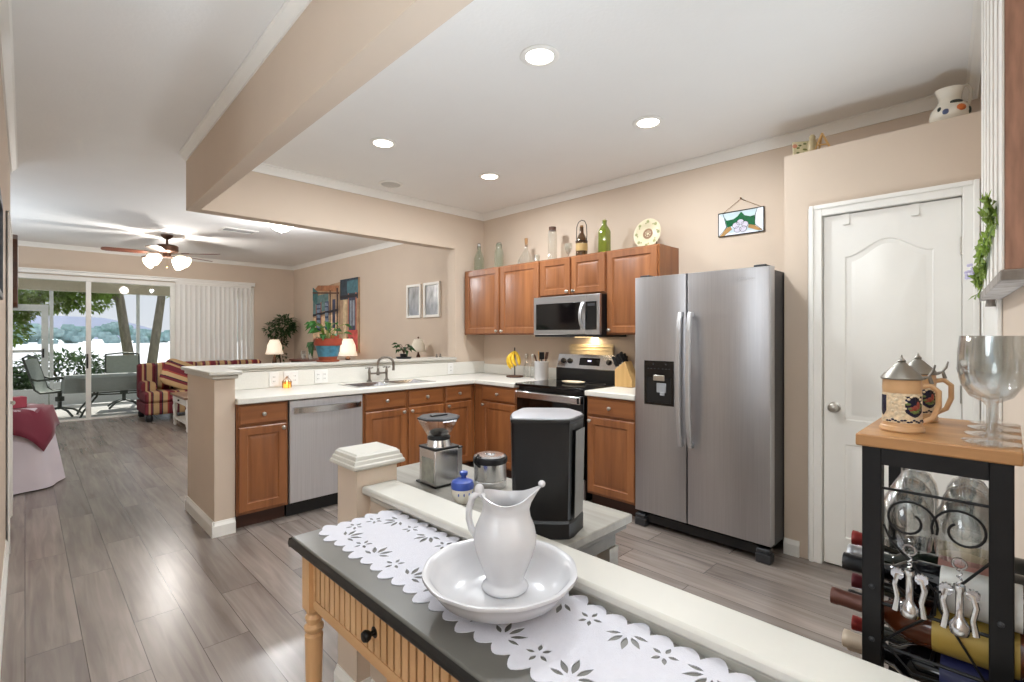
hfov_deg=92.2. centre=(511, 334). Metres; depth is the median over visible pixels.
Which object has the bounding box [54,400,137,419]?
floor
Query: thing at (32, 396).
screen door
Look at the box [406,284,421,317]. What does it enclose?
framed print
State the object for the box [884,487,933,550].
wine glass
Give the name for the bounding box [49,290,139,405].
screen enclosure
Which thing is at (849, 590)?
wine bottle
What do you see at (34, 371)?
patio chair
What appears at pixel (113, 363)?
patio chair
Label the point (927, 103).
trim
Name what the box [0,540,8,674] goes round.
baseboard
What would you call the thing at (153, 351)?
tree
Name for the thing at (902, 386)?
stein
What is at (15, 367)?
shrub
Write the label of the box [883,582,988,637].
shelf
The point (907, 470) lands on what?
wine glass
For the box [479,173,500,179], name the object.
recessed light
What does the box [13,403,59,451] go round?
tablecloth
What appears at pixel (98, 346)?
lake
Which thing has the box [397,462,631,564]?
countertop
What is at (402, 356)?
leafy plant
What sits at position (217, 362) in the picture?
cushion
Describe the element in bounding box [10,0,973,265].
ceiling
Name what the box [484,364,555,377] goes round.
backsplash
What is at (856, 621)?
wine bottle
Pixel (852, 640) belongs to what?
wine bottle
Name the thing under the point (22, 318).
tree
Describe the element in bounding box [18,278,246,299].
patio ceiling
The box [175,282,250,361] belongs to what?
vertical blinds
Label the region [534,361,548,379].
utensil crock
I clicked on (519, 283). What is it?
upper cabinet
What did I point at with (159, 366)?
cushion
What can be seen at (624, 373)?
knife block
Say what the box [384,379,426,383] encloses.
basin
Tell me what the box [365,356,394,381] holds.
faucet
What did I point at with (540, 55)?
recessed light
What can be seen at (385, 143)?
recessed light
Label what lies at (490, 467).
steel canister
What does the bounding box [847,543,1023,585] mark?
wine bottle
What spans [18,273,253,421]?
window
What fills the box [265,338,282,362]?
table lamp
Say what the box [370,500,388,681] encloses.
wall
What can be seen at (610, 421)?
base cabinet
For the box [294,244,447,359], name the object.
wall
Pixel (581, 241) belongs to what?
bottle
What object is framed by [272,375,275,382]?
socket
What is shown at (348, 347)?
table lamp
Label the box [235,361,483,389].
backsplash
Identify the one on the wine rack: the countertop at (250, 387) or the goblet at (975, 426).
the goblet at (975, 426)
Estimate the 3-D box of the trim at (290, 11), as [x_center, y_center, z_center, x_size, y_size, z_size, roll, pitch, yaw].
[-0.324,-1.359,1.421,0.045,0.061,6.477,0,0,-43]
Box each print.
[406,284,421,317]
[423,281,440,317]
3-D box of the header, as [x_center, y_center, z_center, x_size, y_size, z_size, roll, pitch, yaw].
[-1.534,-1.170,4.622,2.423,0.440,0.130,0,0,-45]
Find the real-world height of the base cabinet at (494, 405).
0.872 m
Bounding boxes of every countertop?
[235,361,555,404]
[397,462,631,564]
[585,386,634,400]
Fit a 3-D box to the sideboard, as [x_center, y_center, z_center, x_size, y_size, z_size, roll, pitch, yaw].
[-3.185,0.892,8.411,0.502,0.915,2.000,0,0,-45]
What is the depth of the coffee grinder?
1.99 m
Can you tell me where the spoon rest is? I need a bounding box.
[562,380,584,383]
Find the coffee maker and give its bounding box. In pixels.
[510,408,584,539]
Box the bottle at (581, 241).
[575,220,587,255]
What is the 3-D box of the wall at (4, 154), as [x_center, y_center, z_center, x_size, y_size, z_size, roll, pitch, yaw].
[-2.905,-0.020,2.717,0.140,2.740,3.550,0,0,-45]
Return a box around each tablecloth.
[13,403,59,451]
[13,404,64,494]
[60,372,136,393]
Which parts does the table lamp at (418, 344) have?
lamp shade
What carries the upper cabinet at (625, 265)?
attached to the wall at (686, 205)
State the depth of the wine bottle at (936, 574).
0.85 m
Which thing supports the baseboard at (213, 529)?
attached to the wall at (214, 400)
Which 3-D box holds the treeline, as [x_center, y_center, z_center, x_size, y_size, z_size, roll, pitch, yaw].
[-96.963,-0.522,196.494,363.061,8.325,15.135,0,0,-45]
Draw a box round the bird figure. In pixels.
[807,134,816,150]
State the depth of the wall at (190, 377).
3.77 m
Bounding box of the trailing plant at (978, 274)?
[964,191,998,299]
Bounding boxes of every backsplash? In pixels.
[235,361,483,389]
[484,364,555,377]
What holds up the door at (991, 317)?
in the wall at (1013, 303)
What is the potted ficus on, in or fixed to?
on the floor at (111, 578)
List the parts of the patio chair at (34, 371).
rail, backrest, frame, frame, swivel post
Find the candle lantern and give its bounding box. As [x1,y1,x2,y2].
[282,376,291,387]
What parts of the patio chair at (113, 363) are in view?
frame, backrest, rail, swivel post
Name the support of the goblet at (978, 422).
on the wine rack
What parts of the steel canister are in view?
lid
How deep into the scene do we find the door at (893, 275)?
2.73 m
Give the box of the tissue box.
[13,396,26,408]
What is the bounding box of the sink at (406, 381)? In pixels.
[338,379,435,387]
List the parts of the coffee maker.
lid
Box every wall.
[0,63,9,591]
[18,246,293,362]
[188,362,447,500]
[194,375,234,521]
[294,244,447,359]
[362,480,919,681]
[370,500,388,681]
[484,98,979,376]
[784,111,980,558]
[980,97,1023,558]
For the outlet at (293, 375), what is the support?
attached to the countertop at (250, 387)
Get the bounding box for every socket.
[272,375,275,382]
[293,374,296,381]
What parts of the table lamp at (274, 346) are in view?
lamp shade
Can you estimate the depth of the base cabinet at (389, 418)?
4.28 m
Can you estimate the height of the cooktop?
0.025 m
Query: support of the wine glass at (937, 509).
hanging from the wine rack
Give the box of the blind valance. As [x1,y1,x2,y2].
[18,267,254,286]
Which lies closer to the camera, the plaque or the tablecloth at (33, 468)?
the plaque
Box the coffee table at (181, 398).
[170,391,187,432]
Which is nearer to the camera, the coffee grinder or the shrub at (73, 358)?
the coffee grinder
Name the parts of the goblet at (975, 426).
stem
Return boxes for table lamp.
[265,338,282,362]
[338,337,356,359]
[410,337,425,357]
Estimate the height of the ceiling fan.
0.459 m
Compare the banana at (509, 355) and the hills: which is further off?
the hills
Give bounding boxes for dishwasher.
[284,394,361,516]
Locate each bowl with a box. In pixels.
[451,470,473,503]
[956,336,1023,402]
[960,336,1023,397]
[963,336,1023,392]
[966,337,1023,390]
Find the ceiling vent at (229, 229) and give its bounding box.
[219,227,258,234]
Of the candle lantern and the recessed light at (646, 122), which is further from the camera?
the candle lantern
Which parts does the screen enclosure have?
post, kick panel, post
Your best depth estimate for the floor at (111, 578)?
2.74 m
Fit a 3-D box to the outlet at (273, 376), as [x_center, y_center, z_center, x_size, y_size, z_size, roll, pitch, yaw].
[-1.967,0.365,4.068,0.074,0.116,0.010,0,0,-45]
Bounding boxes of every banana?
[507,351,513,367]
[511,351,516,365]
[515,351,520,364]
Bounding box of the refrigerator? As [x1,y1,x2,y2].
[635,264,783,564]
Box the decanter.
[520,238,534,260]
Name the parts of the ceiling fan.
blade, lamp shade, lamp shade, blade, lamp shade, lamp shade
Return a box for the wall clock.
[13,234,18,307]
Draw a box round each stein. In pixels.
[879,355,941,433]
[908,353,953,421]
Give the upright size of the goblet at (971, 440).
0.178 m
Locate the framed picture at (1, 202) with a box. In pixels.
[0,190,2,299]
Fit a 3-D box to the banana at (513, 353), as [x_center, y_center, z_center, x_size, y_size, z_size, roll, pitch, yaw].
[0.015,0.243,5.038,0.053,0.158,0.060,0,0,-21]
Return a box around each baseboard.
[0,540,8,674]
[185,496,235,537]
[334,664,370,681]
[783,537,799,557]
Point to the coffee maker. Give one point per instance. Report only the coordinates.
(547, 444)
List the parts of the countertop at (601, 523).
leg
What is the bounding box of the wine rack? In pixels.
[856,417,1023,681]
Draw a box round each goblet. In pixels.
[956,336,1023,448]
[960,336,1023,439]
[963,336,1023,432]
[966,337,1023,427]
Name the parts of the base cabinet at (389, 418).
drawer, door, drawer, door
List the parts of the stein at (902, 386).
navy panel, lid, navy panel, handle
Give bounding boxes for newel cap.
[329,442,404,471]
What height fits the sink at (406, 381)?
0.186 m
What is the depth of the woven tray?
4.58 m
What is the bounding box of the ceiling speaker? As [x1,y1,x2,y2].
[379,180,402,187]
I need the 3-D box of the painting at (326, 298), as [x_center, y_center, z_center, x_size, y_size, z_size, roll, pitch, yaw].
[-3.368,-0.315,8.926,0.056,1.210,1.110,0,0,-45]
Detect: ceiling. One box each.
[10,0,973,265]
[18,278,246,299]
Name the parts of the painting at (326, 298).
balcony rail, cornice, post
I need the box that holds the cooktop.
[515,379,614,391]
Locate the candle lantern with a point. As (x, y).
(286, 385)
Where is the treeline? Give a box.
[13,322,246,343]
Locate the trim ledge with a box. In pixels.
[181,357,456,379]
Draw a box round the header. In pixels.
[198,171,454,249]
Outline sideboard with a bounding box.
[289,358,318,361]
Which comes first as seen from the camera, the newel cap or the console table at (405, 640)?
the console table at (405, 640)
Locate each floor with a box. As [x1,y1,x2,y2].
[0,412,887,681]
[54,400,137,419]
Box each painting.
[313,282,339,351]
[340,277,359,352]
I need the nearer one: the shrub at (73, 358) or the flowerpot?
the flowerpot
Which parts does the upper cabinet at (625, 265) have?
door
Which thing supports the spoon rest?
on the stove
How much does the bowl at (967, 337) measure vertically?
0.110 m
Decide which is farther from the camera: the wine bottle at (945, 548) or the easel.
the easel
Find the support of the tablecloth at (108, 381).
on the patio table at (111, 392)
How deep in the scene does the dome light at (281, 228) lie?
5.80 m
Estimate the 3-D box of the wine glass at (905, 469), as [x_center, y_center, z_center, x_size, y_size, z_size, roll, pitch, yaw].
[0.842,0.295,1.026,0.071,0.150,0.071,0,0,-45]
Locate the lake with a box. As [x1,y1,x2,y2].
[13,339,246,404]
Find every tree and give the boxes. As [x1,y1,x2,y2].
[13,289,121,347]
[18,290,133,354]
[147,296,169,362]
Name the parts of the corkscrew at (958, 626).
wing arm, wing arm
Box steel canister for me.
[473,451,507,489]
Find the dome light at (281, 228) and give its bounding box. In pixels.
[267,223,292,232]
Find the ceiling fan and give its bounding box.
[101,234,219,269]
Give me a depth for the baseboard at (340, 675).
1.84 m
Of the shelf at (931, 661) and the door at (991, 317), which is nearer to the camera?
the shelf at (931, 661)
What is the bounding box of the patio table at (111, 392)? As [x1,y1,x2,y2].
[64,376,136,417]
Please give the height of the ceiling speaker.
0.012 m
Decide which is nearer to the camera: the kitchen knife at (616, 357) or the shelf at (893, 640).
the shelf at (893, 640)
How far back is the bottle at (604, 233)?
4.30 m
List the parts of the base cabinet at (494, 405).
drawer, door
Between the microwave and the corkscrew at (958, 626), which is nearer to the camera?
the corkscrew at (958, 626)
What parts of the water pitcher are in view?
handle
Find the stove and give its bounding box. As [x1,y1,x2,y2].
[515,353,627,500]
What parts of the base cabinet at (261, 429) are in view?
drawer, door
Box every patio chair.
[21,355,81,416]
[104,352,139,408]
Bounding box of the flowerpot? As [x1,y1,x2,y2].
[304,321,352,361]
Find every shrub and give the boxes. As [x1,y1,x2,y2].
[13,346,104,405]
[13,366,29,389]
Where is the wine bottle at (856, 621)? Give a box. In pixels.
[851,614,907,644]
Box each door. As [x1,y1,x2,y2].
[13,304,48,404]
[824,197,961,565]
[981,298,1002,550]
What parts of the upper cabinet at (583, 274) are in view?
door, door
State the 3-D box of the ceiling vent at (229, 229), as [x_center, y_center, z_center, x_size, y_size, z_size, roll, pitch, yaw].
[-3.626,-1.383,6.540,0.420,0.011,0.240,0,0,-45]
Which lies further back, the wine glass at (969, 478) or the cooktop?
the cooktop
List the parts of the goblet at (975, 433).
stem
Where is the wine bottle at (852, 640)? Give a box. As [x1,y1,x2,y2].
[842,628,1022,681]
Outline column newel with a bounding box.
[338,464,396,681]
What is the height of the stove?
1.138 m
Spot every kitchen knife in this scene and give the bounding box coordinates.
[612,356,617,367]
[615,355,620,365]
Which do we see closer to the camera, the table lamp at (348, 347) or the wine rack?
the wine rack
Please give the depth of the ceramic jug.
2.54 m
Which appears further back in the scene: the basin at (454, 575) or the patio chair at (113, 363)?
the patio chair at (113, 363)
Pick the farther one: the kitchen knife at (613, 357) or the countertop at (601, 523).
the kitchen knife at (613, 357)
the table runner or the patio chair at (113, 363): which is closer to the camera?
the table runner
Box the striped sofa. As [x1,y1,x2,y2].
[137,359,260,421]
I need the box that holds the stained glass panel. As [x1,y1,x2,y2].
[718,197,763,237]
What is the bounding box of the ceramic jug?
[929,83,972,122]
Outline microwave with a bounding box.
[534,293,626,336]
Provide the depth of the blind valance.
8.08 m
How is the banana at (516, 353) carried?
hanging from the stand
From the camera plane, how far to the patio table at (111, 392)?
8.56 m
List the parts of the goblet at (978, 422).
stem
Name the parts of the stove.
handle, oven door, storage drawer, control panel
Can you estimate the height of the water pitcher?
0.241 m
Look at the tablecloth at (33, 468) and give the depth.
4.26 m
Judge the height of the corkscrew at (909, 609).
0.124 m
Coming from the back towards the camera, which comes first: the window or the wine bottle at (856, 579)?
the window
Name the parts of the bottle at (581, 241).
wire handle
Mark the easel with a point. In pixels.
(821, 134)
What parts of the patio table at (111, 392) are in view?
leg, leg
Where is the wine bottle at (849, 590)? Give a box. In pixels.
[848,589,885,600]
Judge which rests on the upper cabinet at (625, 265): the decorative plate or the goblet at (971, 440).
the decorative plate
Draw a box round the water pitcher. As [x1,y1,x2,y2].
[466,480,544,598]
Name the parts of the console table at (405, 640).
leg, knob, drawer, edge molding, drawer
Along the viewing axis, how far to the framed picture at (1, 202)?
1.96 m
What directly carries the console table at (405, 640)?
on the floor at (111, 578)
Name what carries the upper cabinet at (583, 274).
attached to the wall at (686, 205)
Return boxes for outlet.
[269,372,278,385]
[284,371,297,384]
[315,369,327,382]
[448,363,452,373]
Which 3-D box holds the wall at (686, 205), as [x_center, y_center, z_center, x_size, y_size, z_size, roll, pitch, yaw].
[1.208,-0.020,4.310,0.200,2.740,4.430,0,0,-45]
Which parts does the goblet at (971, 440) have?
stem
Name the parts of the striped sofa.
armrest, backrest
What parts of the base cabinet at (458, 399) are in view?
drawer, door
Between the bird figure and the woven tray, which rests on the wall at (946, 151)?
the bird figure
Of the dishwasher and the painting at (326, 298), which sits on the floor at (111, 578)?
the dishwasher
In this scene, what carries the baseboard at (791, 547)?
attached to the wall at (946, 151)
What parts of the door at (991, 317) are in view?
panel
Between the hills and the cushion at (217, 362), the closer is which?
the cushion at (217, 362)
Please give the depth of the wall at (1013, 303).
1.39 m
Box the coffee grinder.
[416,413,462,488]
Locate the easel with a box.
[814,133,829,149]
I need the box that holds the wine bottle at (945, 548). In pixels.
[851,530,1023,574]
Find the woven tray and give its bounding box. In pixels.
[569,344,613,354]
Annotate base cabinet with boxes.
[235,400,287,527]
[362,386,443,466]
[444,384,473,465]
[475,384,518,478]
[587,396,640,515]
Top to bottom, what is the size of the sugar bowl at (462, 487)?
0.116 m
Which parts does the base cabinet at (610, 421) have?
drawer, door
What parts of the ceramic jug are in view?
handle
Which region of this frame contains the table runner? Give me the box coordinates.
[319,510,755,681]
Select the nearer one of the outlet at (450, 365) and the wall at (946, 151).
the wall at (946, 151)
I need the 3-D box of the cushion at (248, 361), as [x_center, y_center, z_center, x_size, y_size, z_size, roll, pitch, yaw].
[-4.881,0.667,9.039,0.490,0.435,0.178,0,0,-45]
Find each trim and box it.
[0,0,17,172]
[6,210,12,553]
[18,240,402,269]
[178,0,311,160]
[252,0,980,220]
[809,179,980,563]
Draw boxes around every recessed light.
[369,137,396,148]
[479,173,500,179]
[520,44,558,66]
[633,116,663,128]
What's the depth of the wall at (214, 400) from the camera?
3.36 m
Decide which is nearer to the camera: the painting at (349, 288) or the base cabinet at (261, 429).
the base cabinet at (261, 429)
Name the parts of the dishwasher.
handle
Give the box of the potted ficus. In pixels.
[262,314,298,362]
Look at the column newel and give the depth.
1.81 m
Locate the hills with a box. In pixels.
[14,315,151,338]
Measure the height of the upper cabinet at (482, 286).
0.703 m
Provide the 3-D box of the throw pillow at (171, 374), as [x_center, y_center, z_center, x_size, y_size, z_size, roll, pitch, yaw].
[-5.456,0.645,8.078,0.558,0.523,0.209,0,0,-45]
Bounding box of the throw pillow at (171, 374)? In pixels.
[159,358,193,389]
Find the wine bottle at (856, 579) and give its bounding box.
[851,572,904,598]
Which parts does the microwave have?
door, handle, control panel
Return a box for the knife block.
[615,361,634,387]
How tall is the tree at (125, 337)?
5.809 m
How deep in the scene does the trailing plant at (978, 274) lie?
1.40 m
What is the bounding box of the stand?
[506,347,522,377]
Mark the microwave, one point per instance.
(585, 315)
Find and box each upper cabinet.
[465,266,500,334]
[499,261,540,334]
[540,251,606,297]
[606,244,678,334]
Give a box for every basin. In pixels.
[344,382,390,386]
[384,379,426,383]
[422,538,577,623]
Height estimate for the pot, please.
0.197 m
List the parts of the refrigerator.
spout, freezer door, handle, handle, fresh food door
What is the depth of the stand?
5.08 m
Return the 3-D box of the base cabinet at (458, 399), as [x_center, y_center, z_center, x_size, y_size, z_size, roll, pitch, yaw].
[-0.688,0.914,4.930,0.375,0.872,0.612,0,0,-45]
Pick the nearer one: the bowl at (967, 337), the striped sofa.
the bowl at (967, 337)
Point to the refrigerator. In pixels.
(709, 345)
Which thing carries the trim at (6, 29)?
attached to the wall at (4, 154)
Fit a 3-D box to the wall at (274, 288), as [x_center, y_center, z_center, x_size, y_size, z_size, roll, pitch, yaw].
[-6.854,-0.020,7.792,6.610,2.740,0.120,0,0,-45]
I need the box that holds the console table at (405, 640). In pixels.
[288,509,736,681]
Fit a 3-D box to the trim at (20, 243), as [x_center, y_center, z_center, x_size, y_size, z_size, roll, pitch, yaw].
[-4.748,-1.355,5.662,6.610,0.067,5.870,0,0,-45]
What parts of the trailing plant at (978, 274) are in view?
stem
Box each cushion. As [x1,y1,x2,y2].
[139,388,187,403]
[155,361,197,388]
[198,360,231,365]
[231,359,260,364]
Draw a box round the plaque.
[792,141,808,154]
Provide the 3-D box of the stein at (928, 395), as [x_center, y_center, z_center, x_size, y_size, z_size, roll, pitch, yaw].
[0.868,0.108,1.043,0.084,0.142,0.069,0,0,2]
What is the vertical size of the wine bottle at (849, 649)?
0.074 m
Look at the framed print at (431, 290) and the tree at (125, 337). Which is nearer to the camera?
the framed print at (431, 290)
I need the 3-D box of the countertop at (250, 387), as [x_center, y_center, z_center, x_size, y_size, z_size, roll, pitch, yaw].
[-0.904,0.387,4.338,2.762,0.176,1.158,0,0,-45]
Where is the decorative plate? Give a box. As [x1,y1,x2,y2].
[634,218,660,245]
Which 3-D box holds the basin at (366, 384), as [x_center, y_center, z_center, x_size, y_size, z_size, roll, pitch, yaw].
[-1.247,0.524,4.315,0.349,0.185,0.288,0,0,-45]
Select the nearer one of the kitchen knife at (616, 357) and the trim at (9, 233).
the trim at (9, 233)
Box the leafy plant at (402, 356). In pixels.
[392,342,415,358]
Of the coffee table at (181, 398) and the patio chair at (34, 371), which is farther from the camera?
the patio chair at (34, 371)
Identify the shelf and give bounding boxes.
[174,415,185,424]
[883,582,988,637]
[883,622,988,681]
[884,635,904,643]
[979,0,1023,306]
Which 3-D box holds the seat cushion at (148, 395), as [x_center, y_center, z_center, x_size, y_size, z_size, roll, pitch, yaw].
[-5.545,0.974,8.039,0.800,0.168,0.590,0,0,-45]
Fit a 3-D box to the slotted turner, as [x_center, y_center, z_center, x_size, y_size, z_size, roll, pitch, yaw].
[0.289,0.285,4.776,0.048,0.240,0.056,0,0,5]
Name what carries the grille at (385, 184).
attached to the ceiling speaker
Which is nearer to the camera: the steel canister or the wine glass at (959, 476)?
the wine glass at (959, 476)
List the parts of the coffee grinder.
ground drawer, foot plate, hopper lid, trim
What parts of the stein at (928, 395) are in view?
lid, navy panel, handle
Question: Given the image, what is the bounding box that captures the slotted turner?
[539,352,543,360]
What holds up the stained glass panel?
attached to the wall at (686, 205)
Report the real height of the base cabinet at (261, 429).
0.872 m
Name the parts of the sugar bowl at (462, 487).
lid, lid knob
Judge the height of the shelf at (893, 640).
0.006 m
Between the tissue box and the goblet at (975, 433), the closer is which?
the goblet at (975, 433)
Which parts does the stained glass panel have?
milky pane, tan pane, green pane, milky pane, pale pane, tan pane, milky pane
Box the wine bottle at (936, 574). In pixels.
[842,552,1023,633]
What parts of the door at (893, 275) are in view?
knob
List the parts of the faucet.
spout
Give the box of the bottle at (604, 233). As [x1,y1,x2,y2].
[598,220,610,251]
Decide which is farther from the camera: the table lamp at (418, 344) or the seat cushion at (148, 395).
the seat cushion at (148, 395)
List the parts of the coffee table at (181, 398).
leg, leg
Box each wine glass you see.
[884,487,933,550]
[888,470,934,518]
[895,469,938,513]
[933,476,988,554]
[940,478,988,531]
[945,476,988,519]
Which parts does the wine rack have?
post, post, rail, post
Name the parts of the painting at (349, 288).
door frame, pane, doorway, pane, door frame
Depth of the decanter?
4.99 m
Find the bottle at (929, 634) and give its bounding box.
[830,586,1023,681]
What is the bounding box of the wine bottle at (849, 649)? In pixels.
[847,648,899,673]
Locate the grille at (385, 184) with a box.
[381,182,399,186]
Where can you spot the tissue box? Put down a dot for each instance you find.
(21, 401)
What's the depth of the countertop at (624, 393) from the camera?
3.78 m
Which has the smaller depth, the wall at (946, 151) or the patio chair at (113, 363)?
the wall at (946, 151)
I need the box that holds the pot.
[313,338,341,359]
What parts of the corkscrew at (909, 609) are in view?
wing arm, wing arm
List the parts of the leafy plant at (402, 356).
dish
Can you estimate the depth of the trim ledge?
4.17 m

